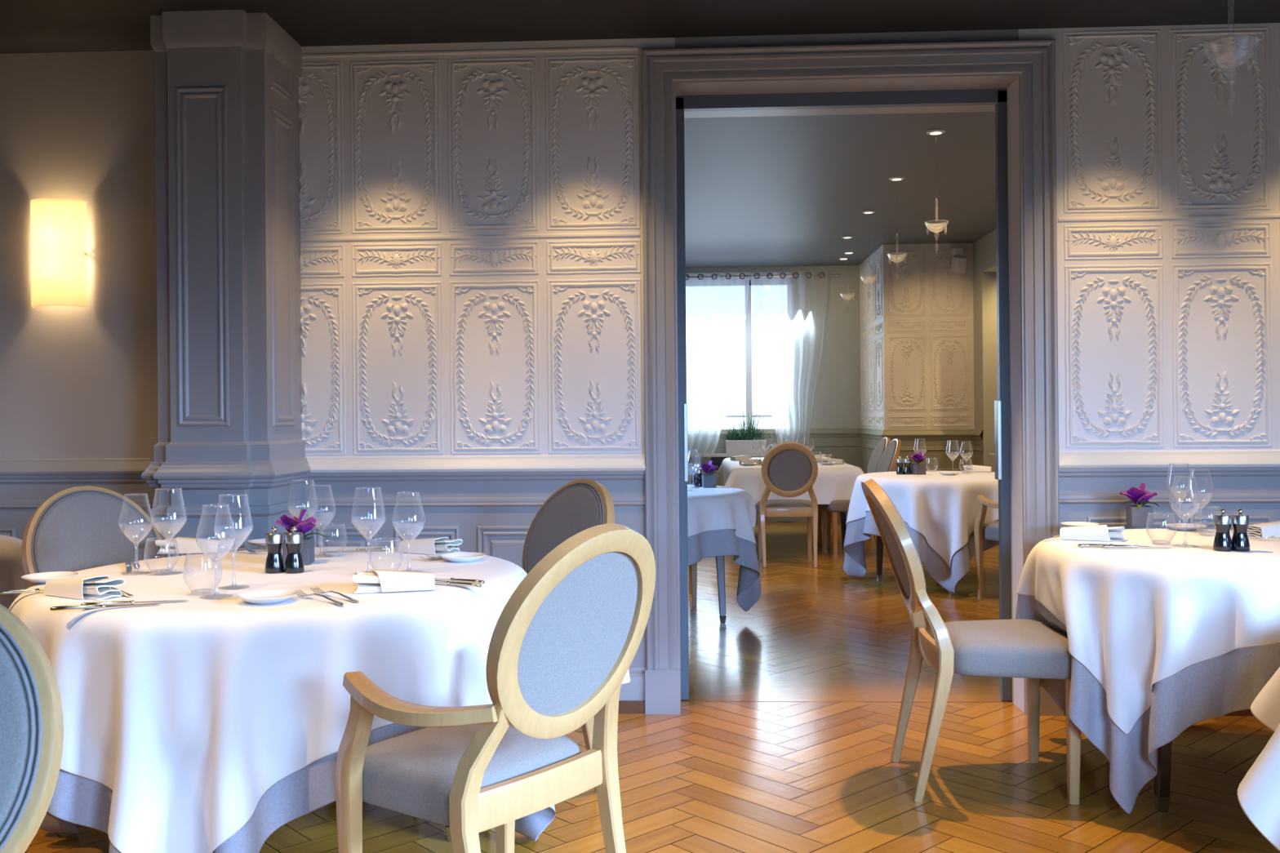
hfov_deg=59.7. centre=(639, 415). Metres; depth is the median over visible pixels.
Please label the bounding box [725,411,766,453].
planter
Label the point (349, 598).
fork
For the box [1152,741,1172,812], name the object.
dining table
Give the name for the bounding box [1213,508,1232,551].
pepper mill
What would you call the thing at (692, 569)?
dining chair
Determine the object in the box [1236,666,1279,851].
tablecloth
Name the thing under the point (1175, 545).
wine glass
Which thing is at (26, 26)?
ceiling
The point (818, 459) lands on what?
folded napkin
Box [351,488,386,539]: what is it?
bowl
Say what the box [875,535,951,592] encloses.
dining table
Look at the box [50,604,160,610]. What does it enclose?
table knife
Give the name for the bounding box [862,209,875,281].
crystal pendant
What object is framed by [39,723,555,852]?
undercloth
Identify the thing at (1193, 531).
wine glass
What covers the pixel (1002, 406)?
door
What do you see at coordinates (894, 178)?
crystal pendant
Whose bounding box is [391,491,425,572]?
wine glass
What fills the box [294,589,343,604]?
fork
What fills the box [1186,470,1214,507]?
bowl
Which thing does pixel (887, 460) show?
dining chair
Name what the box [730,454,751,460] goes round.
folded napkin
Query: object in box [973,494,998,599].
armchair
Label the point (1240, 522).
pepper mill
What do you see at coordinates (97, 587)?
folded napkin
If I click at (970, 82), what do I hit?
door frame
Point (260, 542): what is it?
bread plate
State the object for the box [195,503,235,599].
wine glass
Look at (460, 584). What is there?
table knife
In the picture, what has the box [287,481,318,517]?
bowl
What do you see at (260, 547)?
fork
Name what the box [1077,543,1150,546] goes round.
table knife
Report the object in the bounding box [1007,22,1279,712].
wall
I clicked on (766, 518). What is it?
baseboard
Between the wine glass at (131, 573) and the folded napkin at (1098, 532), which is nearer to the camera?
the wine glass at (131, 573)
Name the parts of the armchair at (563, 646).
leg, arm, seat, leg, leg, rail, frame, backrest, leg, arm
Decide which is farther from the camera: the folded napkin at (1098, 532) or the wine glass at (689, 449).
the wine glass at (689, 449)
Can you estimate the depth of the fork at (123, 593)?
2.77 m
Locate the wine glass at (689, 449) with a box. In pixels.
[687,448,697,491]
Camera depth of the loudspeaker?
10.89 m
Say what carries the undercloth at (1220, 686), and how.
on the dining table at (1162, 781)
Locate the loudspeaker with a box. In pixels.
[950,247,966,272]
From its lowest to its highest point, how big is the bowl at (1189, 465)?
0.145 m
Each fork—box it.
[110,586,133,597]
[222,547,265,552]
[236,545,266,550]
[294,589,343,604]
[310,586,358,602]
[419,555,439,559]
[1042,535,1059,539]
[1247,535,1279,538]
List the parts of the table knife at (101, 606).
handle, blade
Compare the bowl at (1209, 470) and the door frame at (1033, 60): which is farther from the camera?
the door frame at (1033, 60)
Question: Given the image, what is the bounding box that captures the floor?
[24,521,1279,852]
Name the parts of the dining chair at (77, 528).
frame, backrest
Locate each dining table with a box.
[444,825,452,842]
[715,555,726,623]
[840,511,846,555]
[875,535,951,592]
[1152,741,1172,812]
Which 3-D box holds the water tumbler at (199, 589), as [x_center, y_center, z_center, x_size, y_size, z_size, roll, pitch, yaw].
[-1.097,0.397,2.800,0.092,0.101,0.092,0,0,3]
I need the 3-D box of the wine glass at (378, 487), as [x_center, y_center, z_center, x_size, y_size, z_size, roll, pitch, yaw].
[-0.766,0.324,3.148,0.097,0.242,0.097,0,0,3]
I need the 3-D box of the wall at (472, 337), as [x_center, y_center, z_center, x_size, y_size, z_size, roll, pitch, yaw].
[-1.953,-0.223,4.939,4.243,2.900,0.634,0,0,3]
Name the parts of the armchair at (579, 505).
backrest, frame, leg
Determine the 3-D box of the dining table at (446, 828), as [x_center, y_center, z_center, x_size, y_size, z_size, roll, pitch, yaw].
[-1.008,0.841,3.190,1.286,0.755,1.286,0,0,0]
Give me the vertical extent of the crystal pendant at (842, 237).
0.727 m
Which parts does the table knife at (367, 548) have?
blade, handle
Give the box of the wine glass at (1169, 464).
[1164,463,1194,529]
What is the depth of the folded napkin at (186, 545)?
3.63 m
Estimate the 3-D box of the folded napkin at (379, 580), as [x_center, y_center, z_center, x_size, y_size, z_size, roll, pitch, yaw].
[-0.627,0.418,2.837,0.201,0.052,0.093,0,0,-15]
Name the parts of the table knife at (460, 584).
handle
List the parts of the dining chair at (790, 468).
leg, leg, seat, rail, backrest, frame, leg, leg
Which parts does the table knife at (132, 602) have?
handle, blade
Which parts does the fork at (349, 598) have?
handle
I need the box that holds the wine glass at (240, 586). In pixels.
[213,493,253,590]
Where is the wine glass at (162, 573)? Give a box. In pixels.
[150,488,186,575]
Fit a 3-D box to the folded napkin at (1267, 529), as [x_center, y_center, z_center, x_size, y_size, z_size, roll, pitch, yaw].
[2.233,0.393,3.895,0.201,0.052,0.093,0,0,-7]
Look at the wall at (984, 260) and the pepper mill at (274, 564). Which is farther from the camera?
the wall at (984, 260)
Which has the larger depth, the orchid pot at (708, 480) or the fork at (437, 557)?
the orchid pot at (708, 480)
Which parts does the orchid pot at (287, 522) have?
pot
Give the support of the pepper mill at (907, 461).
on the tablecloth at (944, 509)
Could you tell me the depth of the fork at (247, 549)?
3.65 m
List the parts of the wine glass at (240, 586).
stem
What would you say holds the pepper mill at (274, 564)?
on the tablecloth at (190, 711)
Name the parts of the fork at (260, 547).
handle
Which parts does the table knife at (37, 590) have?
handle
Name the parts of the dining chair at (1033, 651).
backrest, frame, leg, rail, leg, seat, leg, leg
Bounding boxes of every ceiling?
[0,0,1279,53]
[684,111,995,267]
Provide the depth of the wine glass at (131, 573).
3.18 m
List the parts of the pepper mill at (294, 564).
knob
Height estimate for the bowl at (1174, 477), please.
0.141 m
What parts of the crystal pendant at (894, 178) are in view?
cord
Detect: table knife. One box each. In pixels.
[0,588,44,594]
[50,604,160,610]
[80,600,186,605]
[124,560,132,572]
[130,556,139,568]
[324,547,391,551]
[434,577,484,583]
[435,581,481,587]
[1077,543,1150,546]
[1101,544,1173,548]
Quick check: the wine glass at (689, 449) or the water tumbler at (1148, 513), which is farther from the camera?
the wine glass at (689, 449)
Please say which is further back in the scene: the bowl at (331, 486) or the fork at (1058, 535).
the fork at (1058, 535)
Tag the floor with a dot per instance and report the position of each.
(782, 740)
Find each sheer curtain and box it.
[685,272,749,474]
[750,271,828,448]
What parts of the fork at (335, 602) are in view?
handle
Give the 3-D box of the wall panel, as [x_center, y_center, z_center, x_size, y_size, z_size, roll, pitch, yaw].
[2.897,-0.260,11.953,0.892,2.890,1.851,0,0,3]
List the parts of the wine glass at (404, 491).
stem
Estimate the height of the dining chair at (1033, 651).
0.999 m
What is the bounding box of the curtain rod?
[689,273,839,278]
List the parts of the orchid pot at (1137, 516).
pot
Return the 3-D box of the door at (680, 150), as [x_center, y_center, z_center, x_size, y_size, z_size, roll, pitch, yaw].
[0.083,-0.073,4.753,0.239,2.556,0.052,0,0,3]
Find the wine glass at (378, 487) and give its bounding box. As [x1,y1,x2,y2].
[351,487,386,574]
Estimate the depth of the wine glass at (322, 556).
3.54 m
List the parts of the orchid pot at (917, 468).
pot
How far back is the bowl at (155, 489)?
3.17 m
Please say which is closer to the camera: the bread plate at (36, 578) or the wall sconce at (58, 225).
the bread plate at (36, 578)
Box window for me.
[725,280,772,428]
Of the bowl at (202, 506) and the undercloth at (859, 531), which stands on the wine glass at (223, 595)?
the bowl at (202, 506)
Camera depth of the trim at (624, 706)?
4.53 m
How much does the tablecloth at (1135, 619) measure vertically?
0.508 m
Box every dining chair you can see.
[0,604,63,852]
[22,485,164,850]
[687,464,697,606]
[755,441,817,567]
[817,436,890,548]
[819,438,901,558]
[861,478,1080,804]
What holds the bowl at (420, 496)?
on the wine glass at (404, 491)
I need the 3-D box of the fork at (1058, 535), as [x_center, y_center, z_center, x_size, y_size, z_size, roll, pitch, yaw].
[1.482,0.418,3.864,0.203,0.015,0.023,0,0,-17]
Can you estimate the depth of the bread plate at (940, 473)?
7.88 m
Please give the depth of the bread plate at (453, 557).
3.42 m
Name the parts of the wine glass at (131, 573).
stem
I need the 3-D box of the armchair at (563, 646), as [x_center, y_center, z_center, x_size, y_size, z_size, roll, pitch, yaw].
[-0.282,0.716,2.396,0.648,0.999,0.601,0,0,39]
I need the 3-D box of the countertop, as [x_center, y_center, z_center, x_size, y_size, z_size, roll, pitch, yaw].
[3.710,0.763,10.189,0.920,0.830,0.500,0,0,3]
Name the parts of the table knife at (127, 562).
handle, blade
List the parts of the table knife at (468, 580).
handle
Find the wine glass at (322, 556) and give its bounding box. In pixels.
[306,484,336,558]
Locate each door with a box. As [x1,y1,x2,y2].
[675,97,688,699]
[994,90,1012,701]
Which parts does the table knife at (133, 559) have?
handle, blade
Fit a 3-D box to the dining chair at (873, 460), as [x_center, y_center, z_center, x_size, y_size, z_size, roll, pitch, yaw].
[1.973,0.697,10.306,0.676,0.999,0.488,0,0,-2]
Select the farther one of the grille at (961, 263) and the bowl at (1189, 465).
the grille at (961, 263)
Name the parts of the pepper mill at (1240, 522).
knob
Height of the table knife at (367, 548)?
0.012 m
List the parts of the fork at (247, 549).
handle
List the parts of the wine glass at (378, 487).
stem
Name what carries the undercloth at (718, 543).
on the dining table at (719, 560)
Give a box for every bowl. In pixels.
[118,494,154,542]
[150,488,186,532]
[195,506,235,562]
[213,496,253,546]
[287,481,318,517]
[306,486,336,528]
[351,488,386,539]
[391,496,425,542]
[1164,465,1194,497]
[1168,477,1200,518]
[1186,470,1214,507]
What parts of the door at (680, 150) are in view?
pull plate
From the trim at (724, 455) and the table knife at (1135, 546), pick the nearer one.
the table knife at (1135, 546)
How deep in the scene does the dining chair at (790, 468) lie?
8.84 m
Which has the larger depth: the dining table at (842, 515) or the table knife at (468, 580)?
the dining table at (842, 515)
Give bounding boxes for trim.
[617,700,644,714]
[675,88,1007,111]
[688,453,766,457]
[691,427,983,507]
[1063,709,1253,715]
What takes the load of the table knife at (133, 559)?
on the tablecloth at (190, 711)
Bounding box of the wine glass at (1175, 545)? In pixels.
[1168,475,1200,547]
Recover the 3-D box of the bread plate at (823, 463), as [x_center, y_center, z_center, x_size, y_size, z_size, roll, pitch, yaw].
[1.648,0.420,9.800,0.139,0.018,0.139,0,0,3]
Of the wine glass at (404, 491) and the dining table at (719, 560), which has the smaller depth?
the wine glass at (404, 491)
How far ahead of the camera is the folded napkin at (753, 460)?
9.91 m
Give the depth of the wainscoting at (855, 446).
11.04 m
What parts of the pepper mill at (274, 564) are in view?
knob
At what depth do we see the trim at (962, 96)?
4.70 m
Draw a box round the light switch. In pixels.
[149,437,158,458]
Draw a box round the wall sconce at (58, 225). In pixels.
[30,197,88,307]
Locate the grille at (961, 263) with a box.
[956,258,966,271]
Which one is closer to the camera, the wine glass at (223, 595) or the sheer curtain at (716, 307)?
the wine glass at (223, 595)
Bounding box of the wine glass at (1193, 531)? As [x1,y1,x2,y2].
[1186,469,1214,533]
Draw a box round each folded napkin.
[44,575,124,599]
[155,536,226,554]
[352,569,435,594]
[398,537,462,555]
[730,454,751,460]
[738,458,762,465]
[814,453,831,457]
[815,456,831,462]
[820,457,844,463]
[963,464,991,471]
[1059,524,1124,542]
[1247,520,1279,537]
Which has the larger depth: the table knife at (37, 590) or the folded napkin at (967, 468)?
the folded napkin at (967, 468)
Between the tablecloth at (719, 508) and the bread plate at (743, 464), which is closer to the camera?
the tablecloth at (719, 508)
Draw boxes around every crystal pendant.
[841,235,854,300]
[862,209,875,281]
[888,176,906,262]
[926,128,947,237]
[1203,0,1259,105]
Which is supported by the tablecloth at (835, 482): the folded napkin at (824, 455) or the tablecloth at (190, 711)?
the folded napkin at (824, 455)
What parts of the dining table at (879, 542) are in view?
leg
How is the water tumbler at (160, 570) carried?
on the tablecloth at (190, 711)
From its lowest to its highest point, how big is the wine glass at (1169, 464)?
0.242 m
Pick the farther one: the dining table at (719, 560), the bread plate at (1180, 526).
the dining table at (719, 560)
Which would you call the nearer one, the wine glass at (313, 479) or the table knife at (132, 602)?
the table knife at (132, 602)
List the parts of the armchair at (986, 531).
leg, arm, seat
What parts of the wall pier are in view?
pilaster moulding, flank moulding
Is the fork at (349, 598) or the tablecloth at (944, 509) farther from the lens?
the tablecloth at (944, 509)
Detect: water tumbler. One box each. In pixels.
[143,537,178,574]
[182,551,222,595]
[317,523,346,556]
[368,537,403,569]
[1146,512,1176,544]
[1192,506,1221,536]
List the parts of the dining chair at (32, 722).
backrest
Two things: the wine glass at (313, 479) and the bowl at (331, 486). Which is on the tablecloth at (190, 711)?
the wine glass at (313, 479)
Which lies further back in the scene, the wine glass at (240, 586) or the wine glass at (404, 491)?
the wine glass at (404, 491)
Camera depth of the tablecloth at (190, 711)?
2.55 m
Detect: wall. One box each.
[0,37,680,705]
[685,265,861,428]
[973,229,997,471]
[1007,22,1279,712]
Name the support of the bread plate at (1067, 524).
on the tablecloth at (1135, 619)
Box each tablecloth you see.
[0,534,30,609]
[8,546,527,852]
[687,484,756,546]
[715,457,864,505]
[845,471,998,567]
[1016,528,1279,734]
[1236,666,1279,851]
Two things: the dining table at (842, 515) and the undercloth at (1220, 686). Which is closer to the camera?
the undercloth at (1220, 686)
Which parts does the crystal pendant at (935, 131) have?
cord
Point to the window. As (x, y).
(748, 321)
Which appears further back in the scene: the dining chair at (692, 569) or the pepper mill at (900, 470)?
the pepper mill at (900, 470)
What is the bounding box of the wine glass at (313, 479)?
[287,479,318,555]
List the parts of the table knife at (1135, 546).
handle, blade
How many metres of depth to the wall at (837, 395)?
12.61 m
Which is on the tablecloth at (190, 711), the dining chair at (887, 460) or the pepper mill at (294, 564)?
the pepper mill at (294, 564)
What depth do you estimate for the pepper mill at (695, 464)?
7.03 m
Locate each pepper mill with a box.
[264,526,284,573]
[284,526,304,573]
[691,463,697,484]
[694,465,702,487]
[896,456,903,474]
[903,456,911,474]
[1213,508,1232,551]
[1231,508,1250,551]
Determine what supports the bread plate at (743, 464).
on the tablecloth at (835, 482)
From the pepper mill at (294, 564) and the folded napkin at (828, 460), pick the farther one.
the folded napkin at (828, 460)
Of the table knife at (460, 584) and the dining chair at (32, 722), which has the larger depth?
the table knife at (460, 584)
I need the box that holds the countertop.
[987,453,995,457]
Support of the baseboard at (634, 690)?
attached to the wall at (472, 337)
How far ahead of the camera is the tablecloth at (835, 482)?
9.38 m
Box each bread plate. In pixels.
[21,571,78,583]
[236,589,297,604]
[246,538,284,546]
[440,552,485,562]
[741,462,756,465]
[820,462,835,465]
[938,471,958,475]
[1060,521,1099,527]
[1165,523,1207,530]
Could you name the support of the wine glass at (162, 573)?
on the tablecloth at (190, 711)
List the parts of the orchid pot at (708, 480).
pot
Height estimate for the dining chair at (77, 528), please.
0.999 m
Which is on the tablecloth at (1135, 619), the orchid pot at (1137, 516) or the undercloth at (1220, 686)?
the orchid pot at (1137, 516)
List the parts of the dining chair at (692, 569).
leg, frame, leg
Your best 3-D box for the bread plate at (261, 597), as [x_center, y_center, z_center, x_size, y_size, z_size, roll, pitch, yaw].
[-0.894,0.437,2.675,0.139,0.018,0.139,0,0,3]
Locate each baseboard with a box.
[618,666,646,700]
[755,511,848,521]
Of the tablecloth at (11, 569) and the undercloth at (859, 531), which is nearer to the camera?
the tablecloth at (11, 569)
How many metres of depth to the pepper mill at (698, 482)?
6.81 m
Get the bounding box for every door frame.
[641,39,1063,715]
[675,29,1018,118]
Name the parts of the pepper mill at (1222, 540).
knob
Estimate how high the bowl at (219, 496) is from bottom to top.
0.145 m
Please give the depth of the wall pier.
4.23 m
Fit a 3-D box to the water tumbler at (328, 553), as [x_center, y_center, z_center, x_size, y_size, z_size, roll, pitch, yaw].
[-0.980,0.396,3.553,0.092,0.101,0.092,0,0,3]
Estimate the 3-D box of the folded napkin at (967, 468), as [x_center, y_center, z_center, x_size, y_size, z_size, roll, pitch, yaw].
[2.521,0.391,8.332,0.201,0.052,0.093,0,0,23]
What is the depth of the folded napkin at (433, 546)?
3.59 m
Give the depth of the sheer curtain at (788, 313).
12.52 m
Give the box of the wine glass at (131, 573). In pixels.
[118,493,154,575]
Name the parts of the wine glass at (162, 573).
stem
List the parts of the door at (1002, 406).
pull plate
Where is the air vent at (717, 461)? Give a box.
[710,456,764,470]
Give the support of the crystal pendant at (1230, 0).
hanging from the ceiling at (26, 26)
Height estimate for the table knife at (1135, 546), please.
0.012 m
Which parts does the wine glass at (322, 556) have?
stem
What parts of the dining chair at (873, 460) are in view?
leg, leg, backrest, frame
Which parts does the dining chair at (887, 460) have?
leg, leg, seat, leg, backrest, frame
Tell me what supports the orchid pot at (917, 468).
on the tablecloth at (944, 509)
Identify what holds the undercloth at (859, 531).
on the dining table at (879, 542)
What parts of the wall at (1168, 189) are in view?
dado rail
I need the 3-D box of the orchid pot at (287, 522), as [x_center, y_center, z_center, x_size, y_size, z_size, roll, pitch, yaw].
[-1.034,0.364,3.370,0.136,0.165,0.131,0,0,22]
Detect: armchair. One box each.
[335,523,655,852]
[522,479,614,791]
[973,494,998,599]
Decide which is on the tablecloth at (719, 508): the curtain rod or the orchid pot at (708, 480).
the orchid pot at (708, 480)
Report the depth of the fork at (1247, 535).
3.76 m
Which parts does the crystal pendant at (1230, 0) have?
lamp shade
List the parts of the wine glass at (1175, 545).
stem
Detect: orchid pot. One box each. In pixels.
[275,509,328,565]
[697,460,721,488]
[908,451,928,475]
[1119,483,1159,527]
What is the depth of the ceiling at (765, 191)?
8.20 m
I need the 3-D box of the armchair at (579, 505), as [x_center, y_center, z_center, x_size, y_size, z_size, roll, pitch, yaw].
[-0.401,0.717,3.638,0.648,0.999,0.601,0,0,-40]
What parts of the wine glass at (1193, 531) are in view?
stem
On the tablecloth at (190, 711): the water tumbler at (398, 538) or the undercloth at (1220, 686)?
the water tumbler at (398, 538)
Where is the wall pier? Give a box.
[141,9,310,557]
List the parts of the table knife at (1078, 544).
handle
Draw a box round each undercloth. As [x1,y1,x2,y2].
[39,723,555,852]
[688,526,761,611]
[843,511,998,594]
[1015,594,1279,813]
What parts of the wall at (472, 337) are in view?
dado rail, dado rail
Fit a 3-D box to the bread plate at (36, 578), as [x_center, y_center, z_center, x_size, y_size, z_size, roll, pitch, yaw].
[-1.608,0.443,3.041,0.139,0.018,0.139,0,0,3]
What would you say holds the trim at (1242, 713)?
attached to the wall at (1168, 189)
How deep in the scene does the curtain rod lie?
12.52 m
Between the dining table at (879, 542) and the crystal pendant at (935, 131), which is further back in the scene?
the dining table at (879, 542)
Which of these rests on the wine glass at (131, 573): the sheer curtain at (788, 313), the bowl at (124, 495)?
the bowl at (124, 495)
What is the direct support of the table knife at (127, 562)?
on the tablecloth at (190, 711)

